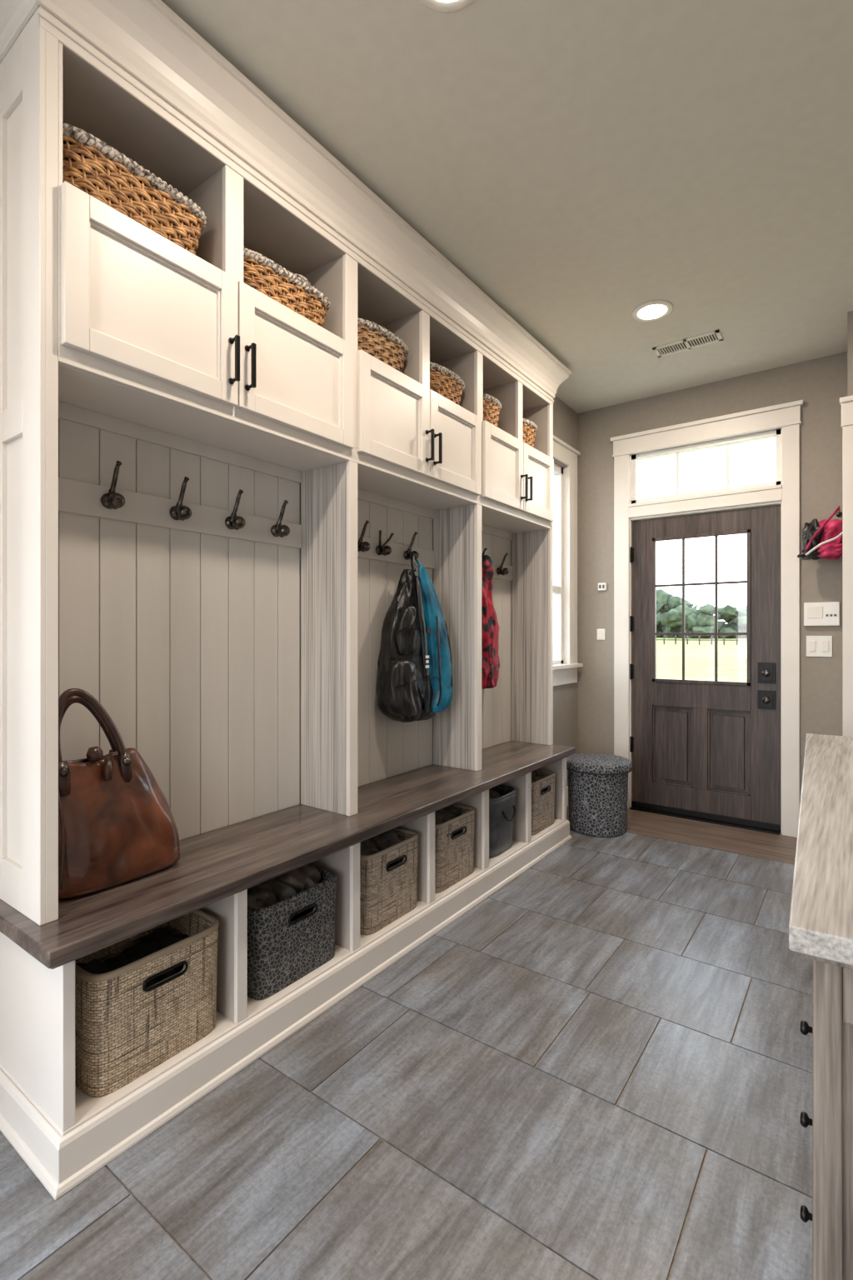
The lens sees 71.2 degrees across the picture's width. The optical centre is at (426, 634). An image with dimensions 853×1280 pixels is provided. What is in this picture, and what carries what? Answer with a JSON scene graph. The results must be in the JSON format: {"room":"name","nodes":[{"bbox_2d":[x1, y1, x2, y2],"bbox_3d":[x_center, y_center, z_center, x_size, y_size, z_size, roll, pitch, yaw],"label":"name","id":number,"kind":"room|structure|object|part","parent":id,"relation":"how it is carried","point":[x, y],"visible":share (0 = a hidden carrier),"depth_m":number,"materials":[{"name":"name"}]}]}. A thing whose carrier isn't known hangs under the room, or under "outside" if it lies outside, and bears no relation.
{"room":"mudroom","nodes":[
{"label":"mudroom","id":0,"kind":"room"},
{"bbox_2d":[0,806,813,1279],"bbox_3d":[0.095,1.290,1.213,2.680,0.120,6.770,0,0,36],"label":"floor","id":1,"kind":"structure","parent":0,"point":[601,1068],"depth_m":1.53,"materials":[{"name":"tile"}]},
{"bbox_2d":[0,0,575,1199],"bbox_3d":[-0.116,-0.215,2.570,0.433,2.890,3.012,0,0,36],"label":"mudroom locker cabinet","id":2,"kind":"object","parent":1,"relation":"on","point":[132,347],"visible":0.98,"depth_m":1.91,"materials":[{"name":"paint"}]},
{"bbox_2d":[100,460,124,509],"bbox_3d":[-0.911,-0.436,1.740,0.071,0.139,0.046,0,0,36],"label":"coat hook","id":3,"kind":"object","parent":2,"relation":"attached to","point":[114,500],"visible":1,"depth_m":1.73,"materials":[{"name":"black metal"}]},
{"bbox_2d":[58,688,180,899],"bbox_3d":[-0.875,0.406,1.663,0.188,0.534,0.378,0,0,36],"label":"tote bag","id":4,"kind":"object","parent":2,"relation":"on","point":[117,826],"visible":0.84,"depth_m":1.59,"materials":[{"name":"brown leather"}]},
{"bbox_2d":[62,123,206,254],"bbox_3d":[-0.853,-1.164,1.671,0.255,0.186,0.439,0,0,36],"label":"wicker basket","id":5,"kind":"object","parent":2,"relation":"in","point":[92,166],"visible":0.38,"depth_m":1.57,"materials":[{"name":"wicker"}]},
{"bbox_2d":[75,909,219,1097],"bbox_3d":[-0.802,0.962,1.639,0.318,0.294,0.370,0,0,36],"label":"woven storage basket","id":6,"kind":"object","parent":2,"relation":"in","point":[142,999],"visible":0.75,"depth_m":1.53,"materials":[{"name":"beige wicker"}]},
{"bbox_2d":[169,476,191,520],"bbox_3d":[-0.785,-0.436,1.913,0.071,0.139,0.046,0,0,36],"label":"coat hook","id":7,"kind":"object","parent":2,"relation":"attached to","point":[179,512],"visible":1,"depth_m":1.90,"materials":[{"name":"black metal"}]},
{"bbox_2d":[225,489,245,529],"bbox_3d":[-0.663,-0.436,2.079,0.071,0.139,0.046,0,0,36],"label":"coat hook","id":8,"kind":"object","parent":2,"relation":"attached to","point":[232,522],"visible":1,"depth_m":2.07,"materials":[{"name":"black metal"}]},
{"bbox_2d":[270,500,289,537],"bbox_3d":[-0.545,-0.436,2.240,0.071,0.139,0.046,0,0,36],"label":"coat hook","id":9,"kind":"object","parent":2,"relation":"attached to","point":[277,530],"visible":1,"depth_m":2.23,"materials":[{"name":"black metal"}]},
{"bbox_2d":[243,248,330,326],"bbox_3d":[-0.546,-1.186,2.091,0.255,0.232,0.423,0,0,36],"label":"wicker basket","id":10,"kind":"object","parent":2,"relation":"in","point":[293,291],"visible":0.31,"depth_m":2.00,"materials":[{"name":"wicker"}]},
{"bbox_2d":[247,863,337,999],"bbox_3d":[-0.520,0.949,2.015,0.308,0.320,0.363,0,0,36],"label":"storage bin","id":11,"kind":"object","parent":2,"relation":"in","point":[292,914],"visible":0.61,"depth_m":1.90,"materials":[{"name":"fabric"}]},
{"bbox_2d":[357,520,370,552],"bbox_3d":[-0.277,-0.431,2.607,0.071,0.139,0.046,0,0,36],"label":"coat hook","id":12,"kind":"object","parent":2,"relation":"attached to","point":[363,547],"visible":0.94,"depth_m":2.60,"materials":[{"name":"black metal"}]},
{"bbox_2d":[357,317,409,372],"bbox_3d":[-0.244,-1.156,2.502,0.265,0.172,0.404,0,0,36],"label":"wicker basket","id":13,"kind":"object","parent":2,"relation":"in","point":[374,339],"visible":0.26,"depth_m":2.41,"materials":[{"name":"wicker"}]},
{"bbox_2d":[375,530,394,555],"bbox_3d":[-0.191,-0.417,2.724,0.070,0.112,0.099,0,0,36],"label":"coat hook","id":14,"kind":"object","parent":2,"relation":"attached to","point":[384,550],"visible":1,"depth_m":2.72,"materials":[{"name":"black metal"}]},
{"bbox_2d":[360,827,419,934],"bbox_3d":[-0.239,0.948,2.399,0.308,0.320,0.349,0,0,36],"label":"woven storage basket","id":15,"kind":"object","parent":2,"relation":"in","point":[388,860],"visible":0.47,"depth_m":2.30,"materials":[{"name":"beige wicker"}]},
{"bbox_2d":[403,531,419,559],"bbox_3d":[-0.070,-0.431,2.889,0.071,0.139,0.046,0,0,36],"label":"coat hook","id":16,"kind":"object","parent":2,"relation":"attached to","point":[408,552],"visible":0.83,"depth_m":2.89,"materials":[{"name":"black metal"}]},
{"bbox_2d":[376,554,453,722],"bbox_3d":[-0.056,0.010,2.807,0.205,0.790,0.475,0,0,36],"label":"backpack","id":17,"kind":"object","parent":16,"relation":"hanging from","point":[415,682],"visible":1,"depth_m":2.74,"materials":[{"name":"black fabric"}]},
{"bbox_3d":[0.040,0.020,2.880,0.129,0.700,0.244,0,0,36],"label":"teal panel","id":18,"kind":"part","parent":17,"relation":"part of","materials":[{"name":"fabric"}]},
{"bbox_2d":[430,361,464,405],"bbox_3d":[0.025,-1.156,2.870,0.256,0.172,0.389,0,0,36],"label":"wicker basket","id":19,"kind":"object","parent":2,"relation":"in","point":[443,381],"visible":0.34,"depth_m":2.78,"materials":[{"name":"wicker"}]},
{"bbox_2d":[435,804,474,893],"bbox_3d":[0.023,0.950,2.754,0.312,0.316,0.345,0,0,36],"label":"woven storage basket","id":20,"kind":"object","parent":2,"relation":"in","point":[454,823],"visible":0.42,"depth_m":2.66,"materials":[{"name":"beige wicker"}]},
{"bbox_2d":[483,393,501,426],"bbox_3d":[0.264,-1.159,3.197,0.257,0.176,0.287,0,0,36],"label":"wicker basket","id":21,"kind":"object","parent":2,"relation":"in","point":[492,406],"visible":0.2,"depth_m":3.11,"materials":[{"name":"wicker"}]},
{"bbox_2d":[496,552,509,575],"bbox_3d":[0.467,-0.431,3.623,0.071,0.139,0.046,0,0,36],"label":"coat hook","id":22,"kind":"object","parent":2,"relation":"attached to","point":[505,571],"visible":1,"depth_m":3.62,"materials":[{"name":"black metal"}]},
{"bbox_2d":[489,784,516,858],"bbox_3d":[0.306,0.959,3.110,0.308,0.299,0.318,0,0,36],"label":"bucket","id":23,"kind":"object","parent":2,"relation":"in","point":[502,797],"visible":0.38,"depth_m":3.01,"materials":[{"name":"metal"}]},
{"bbox_3d":[0.420,0.912,3.026,0.025,0.068,0.132,0,0,36],"label":"bucket handle","id":24,"kind":"part","parent":23,"relation":"part of","materials":[{"name":"black metal"}]},
{"bbox_2d":[522,418,537,447],"bbox_3d":[0.521,-1.159,3.548,0.257,0.176,0.287,0,0,36],"label":"wicker basket","id":25,"kind":"object","parent":2,"relation":"in","point":[529,428],"visible":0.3,"depth_m":3.46,"materials":[{"name":"wicker"}]},
{"bbox_2d":[531,769,555,835],"bbox_3d":[0.559,0.962,3.490,0.308,0.294,0.334,0,0,36],"label":"woven storage basket","id":26,"kind":"object","parent":2,"relation":"in","point":[542,782],"visible":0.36,"depth_m":3.40,"materials":[{"name":"beige wicker"}]},
{"bbox_2d":[566,753,632,836],"bbox_3d":[1.088,1.006,3.789,0.423,0.446,0.423,0,0,36],"label":"hamper","id":27,"kind":"object","parent":1,"relation":"on","point":[598,782],"visible":0.93,"depth_m":3.64,"materials":[{"name":"fabric"}]},
{"bbox_2d":[789,733,852,1279],"bbox_3d":[1.310,0.830,1.609,0.500,0.800,2.060,0,0,33],"label":"cabinet","id":28,"kind":"object","parent":1,"relation":"on","point":[821,924],"visible":1,"depth_m":0.89,"materials":[{"name":"brown wood"}]},
{"bbox_2d":[300,395,578,803],"bbox_3d":[-0.882,-0.215,1.928,0.260,2.890,6.470,0,0,36],"label":"wall","id":29,"kind":"structure","parent":0,"point":[565,418],"depth_m":4.25,"materials":[{"name":"paint"}]},
{"bbox_2d":[552,463,567,664],"bbox_3d":[0.817,-0.490,4.130,0.120,1.440,0.530,0,0,36],"label":"window","id":30,"kind":"structure","parent":29,"relation":"in","point":[560,523],"depth_m":4.30,"materials":[{"name":"white plastic"}]},
{"bbox_2d":[566,785,568,806],"bbox_3d":[0.896,1.160,4.124,0.016,0.140,0.794,0,0,36],"label":"baseboard","id":31,"kind":"structure","parent":29,"relation":"attached to","point":[567,786],"depth_m":4.27,"materials":[{"name":"paint"}]},
{"bbox_2d":[553,435,583,685],"bbox_3d":[0.863,-0.500,4.130,0.155,1.700,0.785,0,0,36],"label":"trim","id":32,"kind":"structure","parent":29,"relation":"attached to","point":[563,673],"depth_m":4.32,"materials":[{"name":"paint"}]},
{"bbox_2d":[161,0,852,413],"bbox_3d":[0.095,-1.720,1.213,2.680,0.120,6.770,0,0,36],"label":"ceiling","id":33,"kind":"structure","parent":0,"point":[583,164],"depth_m":2.04,"materials":[{"name":"paint"}]},
{"bbox_2d":[419,0,474,12],"bbox_3d":[0.053,-1.656,1.486,0.200,0.008,0.200,0,0,36],"label":"recessed light","id":34,"kind":"object","parent":33,"relation":"in","point":[442,6],"visible":1,"depth_m":1.56,"materials":[{"name":"paint"}]},
{"bbox_2d":[631,300,673,321],"bbox_3d":[1.156,-1.656,3.051,0.200,0.008,0.200,0,0,36],"label":"recessed light","id":35,"kind":"object","parent":33,"relation":"in","point":[651,311],"visible":1,"depth_m":3.04,"materials":[{"name":"paint"}]},
{"bbox_2d":[652,329,723,357],"bbox_3d":[1.485,-1.656,3.393,0.350,0.008,0.130,0,0,36],"label":"ceiling vent","id":36,"kind":"object","parent":33,"relation":"attached to","point":[712,337],"depth_m":3.38,"materials":[{"name":"white metal"}]},
{"bbox_2d":[578,351,847,803],"bbox_3d":[2.082,-0.215,3.861,2.600,2.890,0.150,0,0,36],"label":"wall","id":37,"kind":"structure","parent":0,"point":[821,382],"depth_m":3.87,"materials":[{"name":"paint"}]},
{"bbox_2d":[597,629,604,639],"bbox_3d":[1.274,-0.005,4.352,0.060,0.080,0.011,0,0,36],"label":"switch plate","id":38,"kind":"object","parent":37,"relation":"attached to","point":[601,632],"visible":1,"depth_m":4.35,"materials":[{"name":"white plastic"}]},
{"bbox_2d":[598,582,606,590],"bbox_3d":[1.280,-0.352,4.340,0.060,0.055,0.023,0,0,36],"label":"thermostat","id":39,"kind":"object","parent":37,"relation":"attached to","point":[602,586],"visible":1,"depth_m":4.33,"materials":[{"name":"white plastic"}]},
{"bbox_2d":[630,505,781,831],"bbox_3d":[1.831,0.204,3.981,0.927,2.028,0.083,0,0,36],"label":"door","id":40,"kind":"structure","parent":37,"relation":"in","point":[712,750],"depth_m":3.92,"materials":[{"name":"brown wood"}]},
{"bbox_2d":[630,806,781,834],"bbox_3d":[1.857,1.224,4.006,0.915,0.010,0.180,0,0,36],"label":"threshold","id":41,"kind":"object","parent":37,"relation":"attached to","point":[778,832],"depth_m":3.92,"materials":[{"name":"brown wood"}]},
{"bbox_2d":[631,429,781,503],"bbox_3d":[1.850,-1.103,3.994,0.928,0.357,0.050,0,0,36],"label":"window","id":42,"kind":"structure","parent":37,"relation":"in","point":[777,433],"depth_m":3.95,"materials":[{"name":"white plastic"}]},
{"bbox_2d":[610,400,804,837],"bbox_3d":[1.848,-0.092,4.004,1.172,2.645,0.195,0,0,36],"label":"trim","id":43,"kind":"structure","parent":37,"relation":"attached to","point":[785,417],"depth_m":3.83,"materials":[{"name":"paint"}]},
{"bbox_2d":[806,635,832,656],"bbox_3d":[2.349,0.068,3.565,0.130,0.125,0.011,0,0,36],"label":"switch plate","id":44,"kind":"object","parent":37,"relation":"attached to","point":[817,646],"visible":1,"depth_m":3.56,"materials":[{"name":"white plastic"}]},
{"bbox_2d":[804,601,839,625],"bbox_3d":[2.355,-0.125,3.551,0.177,0.140,0.027,0,0,36],"label":"alarm keypad","id":45,"kind":"object","parent":37,"relation":"attached to","point":[827,613],"visible":1,"depth_m":3.54,"materials":[{"name":"white plastic"}]},
{"bbox_2d":[836,511,842,517],"bbox_3d":[2.420,-0.710,3.493,0.032,0.032,0.044,0,0,36],"label":"coat hook","id":46,"kind":"object","parent":37,"relation":"attached to","point":[839,514],"visible":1,"depth_m":3.50,"materials":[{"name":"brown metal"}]},
{"bbox_2d":[797,505,843,559],"bbox_3d":[2.292,-0.589,3.436,0.261,0.322,0.229,0,0,36],"label":"sports bag","id":47,"kind":"object","parent":46,"relation":"hanging from","point":[823,539],"visible":0.99,"depth_m":3.39,"materials":[{"name":"fabric"}]},
{"bbox_2d":[847,310,852,396],"bbox_3d":[2.565,-0.215,3.092,0.612,2.890,0.520,0,0,36],"label":"wall","id":48,"kind":"structure","parent":0,"point":[850,314],"depth_m":3.06,"materials":[{"name":"paint"}]},
{"bbox_2d":[840,395,852,736],"bbox_3d":[2.407,0.007,2.936,0.604,2.445,0.158,0,0,36],"label":"trim","id":49,"kind":"structure","parent":48,"relation":"attached to","point":[847,402],"depth_m":3.04,"materials":[{"name":"paint"}]},
{"label":"outside","id":50,"kind":"structure","parent":0,"visible":0},
{"bbox_2d":[656,637,746,682],"bbox_3d":[36.476,0.759,100.633,180.000,1.198,194.500,0,0,36],"label":"grass field","id":51,"kind":"structure","parent":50,"point":[699,659],"depth_m":22.51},
{"bbox_2d":[656,589,746,638],"bbox_3d":[21.163,-1.950,56.312,59.348,5.684,11.881,0,0,36],"label":"tree line","id":52,"kind":"object","parent":51,"relation":"on","point":[669,607],"visible":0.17,"depth_m":50.53,"materials":[{"name":"green plant"}]},
{"bbox_2d":[656,635,746,644],"bbox_3d":[14.726,0.274,38.779,42.040,0.850,0.100,0,0,36],"label":"fence","id":53,"kind":"object","parent":51,"relation":"on","point":[663,639],"visible":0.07,"depth_m":37.11,"materials":[{"name":"white wood"}]},
{"bbox_3d":[0.320,-0.431,3.422,0.071,0.139,0.046,0,0,36],"label":"coat hook","id":54,"kind":"object","parent":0,"visible":0},
{"bbox_2d":[481,555,499,689],"bbox_3d":[0.338,-0.075,3.385,0.124,0.750,0.268,0,0,36],"label":"jacket","id":55,"kind":"object","parent":54,"relation":"hanging from","point":[490,627],"visible":0.66,"depth_m":3.33,"materials":[{"name":"red fabric"}]}
]}

